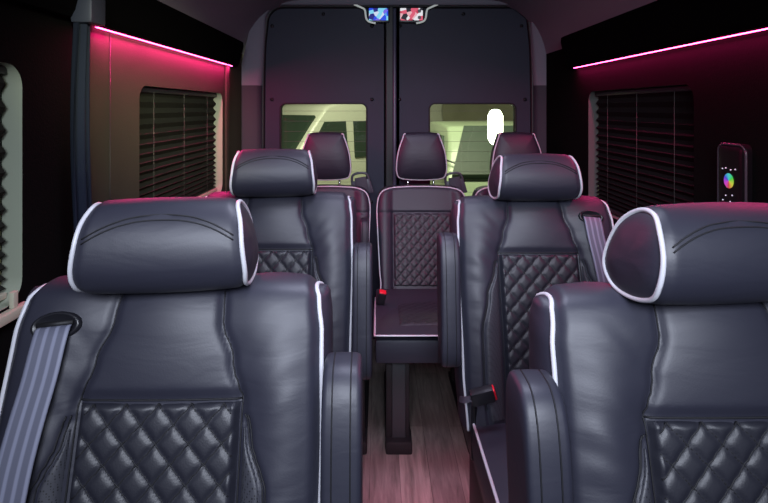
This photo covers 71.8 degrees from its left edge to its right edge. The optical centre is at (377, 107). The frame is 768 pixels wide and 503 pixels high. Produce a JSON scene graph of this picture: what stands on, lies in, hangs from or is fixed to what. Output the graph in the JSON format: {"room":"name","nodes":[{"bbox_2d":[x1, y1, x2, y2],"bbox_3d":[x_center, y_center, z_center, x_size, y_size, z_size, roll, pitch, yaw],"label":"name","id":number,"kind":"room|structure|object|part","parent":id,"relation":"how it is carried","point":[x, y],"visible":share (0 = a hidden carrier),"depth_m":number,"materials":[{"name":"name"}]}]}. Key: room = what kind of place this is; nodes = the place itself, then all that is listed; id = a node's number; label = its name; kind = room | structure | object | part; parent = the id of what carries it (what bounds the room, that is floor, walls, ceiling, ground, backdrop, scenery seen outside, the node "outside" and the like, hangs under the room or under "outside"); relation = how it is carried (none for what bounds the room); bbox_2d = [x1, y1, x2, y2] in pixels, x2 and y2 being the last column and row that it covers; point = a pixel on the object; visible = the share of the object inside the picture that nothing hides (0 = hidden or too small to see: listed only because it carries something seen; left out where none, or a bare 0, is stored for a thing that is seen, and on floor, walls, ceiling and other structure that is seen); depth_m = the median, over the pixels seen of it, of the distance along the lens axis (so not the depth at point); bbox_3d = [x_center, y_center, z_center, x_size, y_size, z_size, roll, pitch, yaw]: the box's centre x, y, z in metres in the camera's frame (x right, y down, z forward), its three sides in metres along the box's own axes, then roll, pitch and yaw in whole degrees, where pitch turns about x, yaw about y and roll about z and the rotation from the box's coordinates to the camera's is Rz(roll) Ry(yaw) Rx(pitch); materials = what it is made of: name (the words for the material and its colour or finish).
{"room":"vehicle interior","nodes":[
{"label":"vehicle interior","id":0,"kind":"room"},
{"bbox_2d":[0,0,72,393],"bbox_3d":[-0.782,0.500,0.380,0.001,1.700,1.960,0,0,0],"label":"wall","id":1,"kind":"structure","parent":0,"point":[38,44],"depth_m":1.24,"materials":[{"name":"black fabric"}]},
{"bbox_2d":[0,62,21,310],"bbox_3d":[-0.807,0.163,0.708,0.050,0.535,0.935,0,0,0],"label":"window","id":2,"kind":"structure","parent":1,"relation":"in","point":[11,92],"depth_m":1.17,"materials":[{"name":"grey glass"}]},
{"bbox_3d":[-0.830,0.163,0.708,0.004,0.535,0.935,0,0,0],"label":"pane","id":3,"kind":"part","parent":2,"relation":"part of","materials":[{"name":"black glass"}]},
{"bbox_2d":[0,65,6,300],"bbox_3d":[-0.814,0.160,0.709,0.024,0.504,0.877,0,0,0],"label":"blind","id":4,"kind":"object","parent":2,"relation":"attached to","point":[3,70],"visible":1,"depth_m":1.14,"materials":[{"name":"black fabric"}]},
{"bbox_3d":[-0.814,-0.083,0.709,0.024,0.018,0.877,0,0,0],"label":"head rail","id":5,"kind":"part","parent":4,"relation":"part of","materials":[{"name":"black plastic"}]},
{"bbox_3d":[-0.814,0.405,0.709,0.024,0.014,0.877,0,0,0],"label":"rail","id":6,"kind":"part","parent":4,"relation":"part of","materials":[{"name":"beige plastic"}]},
{"bbox_2d":[0,290,24,327],"bbox_3d":[-0.772,0.417,1.060,0.021,0.055,0.220,0,0,0],"label":"trim","id":7,"kind":"structure","parent":1,"relation":"attached to","point":[14,310],"depth_m":1.12,"materials":[{"name":"beige plastic"}]},
{"bbox_2d":[73,26,242,235],"bbox_3d":[-0.782,0.500,2.210,0.001,1.700,1.700,0,0,0],"label":"wall","id":8,"kind":"structure","parent":0,"point":[136,64],"depth_m":1.66,"materials":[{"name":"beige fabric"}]},
{"bbox_2d":[110,32,110,199],"bbox_3d":[-0.781,0.300,1.545,0.002,1.100,0.002,0,0,0],"label":"trim","id":9,"kind":"structure","parent":8,"relation":"attached to","point":[110,32],"depth_m":1.54,"materials":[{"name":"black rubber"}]},
{"bbox_2d":[144,86,221,195],"bbox_3d":[-0.807,0.172,2.201,0.050,0.515,0.948,0,0,0],"label":"window","id":10,"kind":"structure","parent":8,"relation":"in","point":[218,100],"depth_m":2.67,"materials":[{"name":"grey plastic"}]},
{"bbox_2d":[139,87,216,197],"bbox_3d":[-0.814,0.170,2.195,0.024,0.484,0.890,0,0,0],"label":"blind","id":11,"kind":"object","parent":10,"relation":"attached to","point":[176,133],"visible":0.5,"depth_m":2.13,"materials":[{"name":"black fabric"}]},
{"bbox_3d":[-0.814,-0.063,2.195,0.024,0.018,0.890,0,0,0],"label":"head rail","id":12,"kind":"part","parent":11,"relation":"part of","materials":[{"name":"black plastic"}]},
{"bbox_3d":[-0.814,0.405,2.195,0.024,0.014,0.890,0,0,0],"label":"rail","id":13,"kind":"part","parent":11,"relation":"part of","materials":[{"name":"beige plastic"}]},
{"bbox_2d":[225,65,229,190],"bbox_3d":[-0.776,0.360,2.730,0.012,1.180,0.060,0,0,0],"label":"trim","id":14,"kind":"structure","parent":8,"relation":"attached to","point":[227,67],"depth_m":2.71,"materials":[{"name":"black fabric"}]},
{"bbox_2d":[242,0,545,85],"bbox_3d":[0.091,-0.381,3.072,1.807,0.501,0.075,0,0,0],"label":"wall","id":15,"kind":"structure","parent":0,"point":[253,57],"depth_m":3.04,"materials":[{"name":"grey"}]},
{"bbox_2d":[242,85,261,149],"bbox_3d":[-0.730,0.610,3.050,0.156,1.480,0.055,0,0,-27],"label":"trim","id":16,"kind":"structure","parent":15,"relation":"attached to","point":[251,94],"depth_m":3.04,"materials":[{"name":"grey"}]},
{"bbox_2d":[265,8,385,338],"bbox_3d":[-0.344,0.350,3.119,0.792,2.000,0.051,0,0,0],"label":"door","id":17,"kind":"structure","parent":15,"relation":"in","point":[314,55],"depth_m":3.10,"materials":[{"name":"black metal"}]},
{"bbox_3d":[-0.319,0.258,3.099,0.514,0.577,0.010,0,0,0],"label":"window trim","id":18,"kind":"part","parent":17,"relation":"part of","materials":[{"name":"black rubber"}]},
{"bbox_2d":[354,5,388,23],"bbox_3d":[-0.038,-0.542,3.063,0.207,0.120,0.044,0,0,0],"label":"display screen","id":19,"kind":"object","parent":15,"relation":"attached to","point":[375,14],"visible":1,"depth_m":3.05,"materials":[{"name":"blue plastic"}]},
{"bbox_2d":[384,7,398,185],"bbox_3d":[0.080,0.350,3.109,0.090,2.000,0.062,0,0,0],"label":"door frame","id":20,"kind":"structure","parent":15,"relation":"attached to","point":[389,26],"depth_m":3.08,"materials":[{"name":"black metal"}]},
{"bbox_2d":[393,8,395,184],"bbox_3d":[0.097,0.385,3.085,0.021,1.930,0.030,0,0,0],"label":"trim","id":21,"kind":"structure","parent":15,"relation":"attached to","point":[394,9],"depth_m":3.07,"materials":[{"name":"grey"}]},
{"bbox_2d":[262,6,532,148],"bbox_3d":[0.115,0.370,3.095,1.605,1.959,0.028,0,0,0],"label":"trim","id":22,"kind":"structure","parent":15,"relation":"attached to","point":[280,7],"depth_m":3.08,"materials":[{"name":"black rubber"}]},
{"bbox_2d":[399,5,437,23],"bbox_3d":[0.234,-0.542,3.063,0.227,0.120,0.044,0,0,0],"label":"display screen","id":23,"kind":"object","parent":15,"relation":"attached to","point":[406,14],"visible":1,"depth_m":3.05,"materials":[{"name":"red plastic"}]},
{"bbox_2d":[396,8,529,184],"bbox_3d":[0.533,0.350,3.119,0.854,2.000,0.051,0,0,0],"label":"door","id":24,"kind":"structure","parent":15,"relation":"in","point":[457,55],"depth_m":3.10,"materials":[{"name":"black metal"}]},
{"bbox_3d":[0.553,0.258,3.099,0.515,0.577,0.010,0,0,0],"label":"window trim","id":25,"kind":"part","parent":24,"relation":"part of","materials":[{"name":"glass"}]},
{"bbox_2d":[533,85,545,153],"bbox_3d":[0.933,0.610,3.055,0.116,1.480,0.050,0,0,37],"label":"trim","id":26,"kind":"structure","parent":15,"relation":"attached to","point":[539,91],"depth_m":3.04,"materials":[{"name":"grey"}]},
{"bbox_2d":[158,0,656,53],"bbox_3d":[0.091,-0.472,1.240,1.747,0.325,3.680,0,0,0],"label":"ceiling","id":27,"kind":"structure","parent":0,"point":[554,20],"depth_m":2.60,"materials":[{"name":"grey"}]},
{"bbox_2d":[4,0,243,66],"bbox_3d":[-0.751,-0.296,1.120,0.062,0.148,3.440,0,0,0],"label":"panel","id":28,"kind":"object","parent":27,"relation":"attached to","point":[154,21],"depth_m":1.78,"materials":[{"name":"black"}]},
{"bbox_2d":[70,0,104,232],"bbox_3d":[-0.734,0.300,1.341,0.064,1.200,0.095,0,0,0],"label":"pillar","id":29,"kind":"structure","parent":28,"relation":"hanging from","point":[87,13],"depth_m":1.32,"materials":[{"name":"black plastic"}]},
{"bbox_2d":[95,27,230,65],"bbox_3d":[-0.772,-0.224,2.127,0.012,0.008,1.345,0,0,0],"label":"led strip","id":30,"kind":"object","parent":28,"relation":"attached to","point":[95,27],"visible":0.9,"depth_m":1.81,"materials":[{"name":"pink plastic"}]},
{"bbox_2d":[363,339,468,502],"bbox_3d":[0.091,1.375,1.280,1.867,0.050,3.760,0,0,0],"label":"floor","id":31,"kind":"structure","parent":0,"point":[436,470],"depth_m":2.10,"materials":[{"name":"brown wood"}]},
{"bbox_2d":[0,197,362,502],"bbox_3d":[-0.308,0.745,0.614,0.578,1.210,0.663,0,0,-1],"label":"seat","id":32,"kind":"object","parent":31,"relation":"on","point":[162,367],"visible":1,"depth_m":0.78,"materials":[{"name":"black leather"}]},
{"bbox_3d":[-0.473,0.672,0.725,0.054,0.402,0.111,0,0,-1],"label":"bolster panel","id":33,"kind":"part","parent":32,"relation":"part of","materials":[{"name":"leather"}]},
{"bbox_3d":[-0.325,0.598,0.807,0.506,0.644,0.277,0,0,-1],"label":"backrest","id":34,"kind":"part","parent":32,"relation":"part of","materials":[{"name":"black leather"}]},
{"bbox_3d":[-0.174,0.672,0.731,0.054,0.402,0.111,0,0,-1],"label":"bolster panel","id":35,"kind":"part","parent":32,"relation":"part of","materials":[{"name":"leather"}]},
{"bbox_3d":[-0.052,0.564,0.780,0.060,0.372,0.143,0,0,-1],"label":"armrest","id":36,"kind":"part","parent":32,"relation":"part of","materials":[{"name":"black leather"}]},
{"bbox_2d":[205,149,372,379],"bbox_3d":[-0.305,0.738,1.414,0.578,1.225,0.663,0,0,0],"label":"seat","id":37,"kind":"object","parent":31,"relation":"on","point":[301,229],"visible":0.27,"depth_m":1.58,"materials":[{"name":"black leather"}]},
{"bbox_3d":[-0.318,0.589,1.607,0.506,0.652,0.277,0,0,0],"label":"backrest","id":38,"kind":"part","parent":37,"relation":"part of","materials":[{"name":"black leather"}]},
{"bbox_3d":[-0.169,0.664,1.528,0.054,0.407,0.111,0,0,0],"label":"bolster panel","id":39,"kind":"part","parent":37,"relation":"part of","materials":[{"name":"leather"}]},
{"bbox_3d":[-0.046,0.597,1.575,0.060,0.376,0.143,0,0,0],"label":"armrest","id":40,"kind":"part","parent":37,"relation":"part of","materials":[{"name":"black leather"}]},
{"bbox_2d":[303,132,373,454],"bbox_3d":[-0.272,0.739,2.430,0.502,1.222,0.890,0,0,0],"label":"seat","id":41,"kind":"object","parent":31,"relation":"on","point":[330,152],"visible":0.1,"depth_m":2.74,"materials":[{"name":"black leather"}]},
{"bbox_3d":[-0.273,0.664,2.728,0.473,0.516,0.290,0,0,0],"label":"backrest","id":42,"kind":"part","parent":41,"relation":"part of","materials":[{"name":"black leather"}]},
{"bbox_3d":[-0.067,0.690,2.630,0.045,0.280,0.136,0,0,0],"label":"armrest","id":43,"kind":"part","parent":41,"relation":"part of","materials":[{"name":"black leather"}]},
{"bbox_2d":[373,132,469,454],"bbox_3d":[0.228,0.739,2.430,0.502,1.222,0.890,0,0,0],"label":"seat","id":44,"kind":"object","parent":31,"relation":"on","point":[410,218],"visible":0.78,"depth_m":2.63,"materials":[{"name":"black leather"}]},
{"bbox_3d":[0.082,1.149,2.101,0.052,0.312,0.020,0,0,0],"label":"leg plate","id":45,"kind":"part","parent":44,"relation":"part of","materials":[{"name":"grey paint"}]},
{"bbox_2d":[373,298,437,336],"bbox_3d":[0.227,0.887,2.285,0.494,0.073,0.596,0,0,0],"label":"seat cushion","id":46,"kind":"object","parent":44,"relation":"on","point":[392,317],"depth_m":2.17,"materials":[{"name":"black leather"}]},
{"bbox_3d":[0.227,0.664,2.728,0.473,0.516,0.290,0,0,0],"label":"backrest","id":47,"kind":"part","parent":44,"relation":"part of","materials":[{"name":"black leather"}]},
{"bbox_2d":[472,132,540,195],"bbox_3d":[0.727,0.739,2.430,0.502,1.222,0.890,0,0,0],"label":"seat","id":48,"kind":"object","parent":31,"relation":"on","point":[504,142],"visible":0.06,"depth_m":2.75,"materials":[{"name":"black leather"}]},
{"bbox_3d":[0.726,0.664,2.728,0.473,0.516,0.290,0,0,0],"label":"backrest","id":49,"kind":"part","parent":48,"relation":"part of","materials":[{"name":"black leather"}]},
{"bbox_2d":[437,153,613,502],"bbox_3d":[0.469,0.745,1.414,0.578,1.210,0.663,0,0,0],"label":"seat","id":50,"kind":"object","parent":31,"relation":"on","point":[535,231],"visible":0.64,"depth_m":1.56,"materials":[{"name":"black leather"}]},
{"bbox_3d":[0.210,0.564,1.575,0.060,0.372,0.143,0,0,0],"label":"armrest","id":51,"kind":"part","parent":50,"relation":"part of","materials":[{"name":"black leather"}]},
{"bbox_3d":[0.482,1.157,1.390,0.400,0.385,0.500,0,0,0],"label":"seat","id":52,"kind":"part","parent":50,"relation":"part of","materials":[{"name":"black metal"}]},
{"bbox_2d":[471,423,507,502],"bbox_3d":[0.482,0.919,1.292,0.456,0.151,0.421,0,0,0],"label":"seat cushion","id":53,"kind":"object","parent":50,"relation":"on","point":[488,440],"depth_m":1.33,"materials":[{"name":"black leather"}]},
{"bbox_3d":[0.333,0.672,1.528,0.054,0.402,0.111,0,0,0],"label":"bolster panel","id":54,"kind":"part","parent":50,"relation":"part of","materials":[{"name":"leather"}]},
{"bbox_3d":[0.482,0.598,1.607,0.506,0.644,0.277,0,0,0],"label":"backrest","id":55,"kind":"part","parent":50,"relation":"part of","materials":[{"name":"black leather"}]},
{"bbox_3d":[0.631,0.672,1.528,0.054,0.402,0.111,0,0,0],"label":"bolster panel","id":56,"kind":"part","parent":50,"relation":"part of","materials":[{"name":"leather"}]},
{"bbox_2d":[505,202,767,502],"bbox_3d":[0.490,0.745,0.568,0.595,1.210,0.663,0,0,-1],"label":"seat","id":57,"kind":"object","parent":31,"relation":"on","point":[648,384],"visible":1,"depth_m":0.74,"materials":[{"name":"black leather"}]},
{"bbox_3d":[0.221,0.564,0.725,0.062,0.372,0.143,0,0,-1],"label":"armrest","id":58,"kind":"part","parent":57,"relation":"part of","materials":[{"name":"black leather"}]},
{"bbox_3d":[0.348,0.672,0.680,0.055,0.402,0.111,0,0,-1],"label":"bolster panel","id":59,"kind":"part","parent":57,"relation":"part of","materials":[{"name":"leather"}]},
{"bbox_3d":[0.500,0.598,0.762,0.522,0.644,0.277,0,0,-1],"label":"backrest","id":60,"kind":"part","parent":57,"relation":"part of","materials":[{"name":"black leather"}]},
{"bbox_2d":[546,29,767,224],"bbox_3d":[0.965,0.500,1.230,0.001,1.700,3.660,0,0,0],"label":"wall","id":61,"kind":"structure","parent":0,"point":[727,78],"depth_m":1.59,"materials":[{"name":"black plastic"}]},
{"bbox_2d":[588,84,686,219],"bbox_3d":[0.990,0.188,2.025,0.050,0.545,0.830,0,0,0],"label":"window","id":62,"kind":"structure","parent":61,"relation":"in","point":[593,107],"depth_m":2.43,"materials":[{"name":"grey"}]},
{"bbox_2d":[595,85,693,216],"bbox_3d":[0.997,0.185,2.020,0.024,0.514,0.770,0,0,0],"label":"blind","id":63,"kind":"object","parent":62,"relation":"attached to","point":[645,142],"visible":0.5,"depth_m":1.97,"materials":[{"name":"black fabric"}]},
{"bbox_3d":[0.986,0.184,2.277,0.002,0.492,0.002,0,0,0],"label":"cord","id":64,"kind":"part","parent":63,"relation":"part of","materials":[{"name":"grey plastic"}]},
{"bbox_3d":[0.997,0.435,2.020,0.024,0.014,0.770,0,0,0],"label":"rail","id":65,"kind":"part","parent":63,"relation":"part of","materials":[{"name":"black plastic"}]},
{"bbox_3d":[0.986,0.184,2.020,0.002,0.492,0.002,0,0,0],"label":"cord","id":66,"kind":"part","parent":63,"relation":"part of","materials":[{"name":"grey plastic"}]},
{"bbox_3d":[0.997,-0.063,2.020,0.024,0.018,0.770,0,0,0],"label":"head rail","id":67,"kind":"part","parent":63,"relation":"part of","materials":[{"name":"black plastic"}]},
{"bbox_3d":[0.986,0.184,1.763,0.002,0.492,0.002,0,0,0],"label":"cord","id":68,"kind":"part","parent":63,"relation":"part of","materials":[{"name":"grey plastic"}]},
{"bbox_2d":[561,0,767,67],"bbox_3d":[0.934,-0.280,1.010,0.062,0.170,3.220,0,0,0],"label":"overhead cabinet","id":69,"kind":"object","parent":61,"relation":"attached to","point":[657,25],"depth_m":1.71,"materials":[{"name":"black"}]},
{"bbox_2d":[575,28,767,67],"bbox_3d":[0.955,-0.197,1.740,0.012,0.008,1.680,0,0,0],"label":"led strip","id":70,"kind":"object","parent":61,"relation":"attached to","point":[765,28],"visible":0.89,"depth_m":1.64,"materials":[{"name":"pink plastic"}]},
{"bbox_2d":[717,143,751,201],"bbox_3d":[0.953,0.205,1.419,0.028,0.221,0.117,0,0,0],"label":"controller","id":71,"kind":"object","parent":61,"relation":"attached to","point":[734,160],"visible":0.68,"depth_m":1.40,"materials":[{"name":"black plastic"}]},
{"label":"outside","id":72,"kind":"structure","parent":0,"visible":0},
{"bbox_3d":[0.080,2.020,8.650,18.000,0.100,10.700,0,0,0],"label":"ground","id":73,"kind":"structure","parent":72,"visible":0},
{"bbox_2d":[213,104,442,184],"bbox_3d":[-0.760,0.907,9.910,2.159,2.126,4.666,0,0,45],"label":"van","id":74,"kind":"object","parent":73,"relation":"on","point":[298,120],"visible":0.03,"depth_m":9.00,"materials":[{"name":"grey paint"}]},
{"bbox_3d":[-0.866,0.538,8.674,0.110,0.625,0.935,0,0,45],"label":"glass","id":75,"kind":"part","parent":74,"relation":"part of","materials":[{"name":"grey"}]},
{"bbox_3d":[-0.010,0.538,9.530,1.148,0.625,0.110,0,0,-45],"label":"glass","id":76,"kind":"part","parent":74,"relation":"part of","materials":[{"name":"grey"}]},
{"bbox_2d":[213,46,512,160],"bbox_3d":[0.080,-0.840,13.100,18.000,5.620,0.200,0,0,0],"label":"wall","id":77,"kind":"structure","parent":73,"relation":"on","point":[451,112],"depth_m":13.00,"materials":[{"name":"concrete"}]},
{"bbox_2d":[430,121,512,195],"bbox_3d":[1.680,1.081,7.144,2.380,1.778,4.793,0,0,-2],"label":"parked car","id":78,"kind":"object","parent":73,"relation":"on","point":[474,167],"visible":0.11,"depth_m":6.26,"materials":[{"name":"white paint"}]},
{"bbox_2d":[488,109,502,144],"bbox_3d":[0.930,0.990,4.200,0.280,1.959,0.280,0,0,0],"label":"lamp","id":79,"kind":"object","parent":73,"relation":"on","point":[495,117],"visible":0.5,"depth_m":4.15,"materials":[{"name":"white"}]}
]}

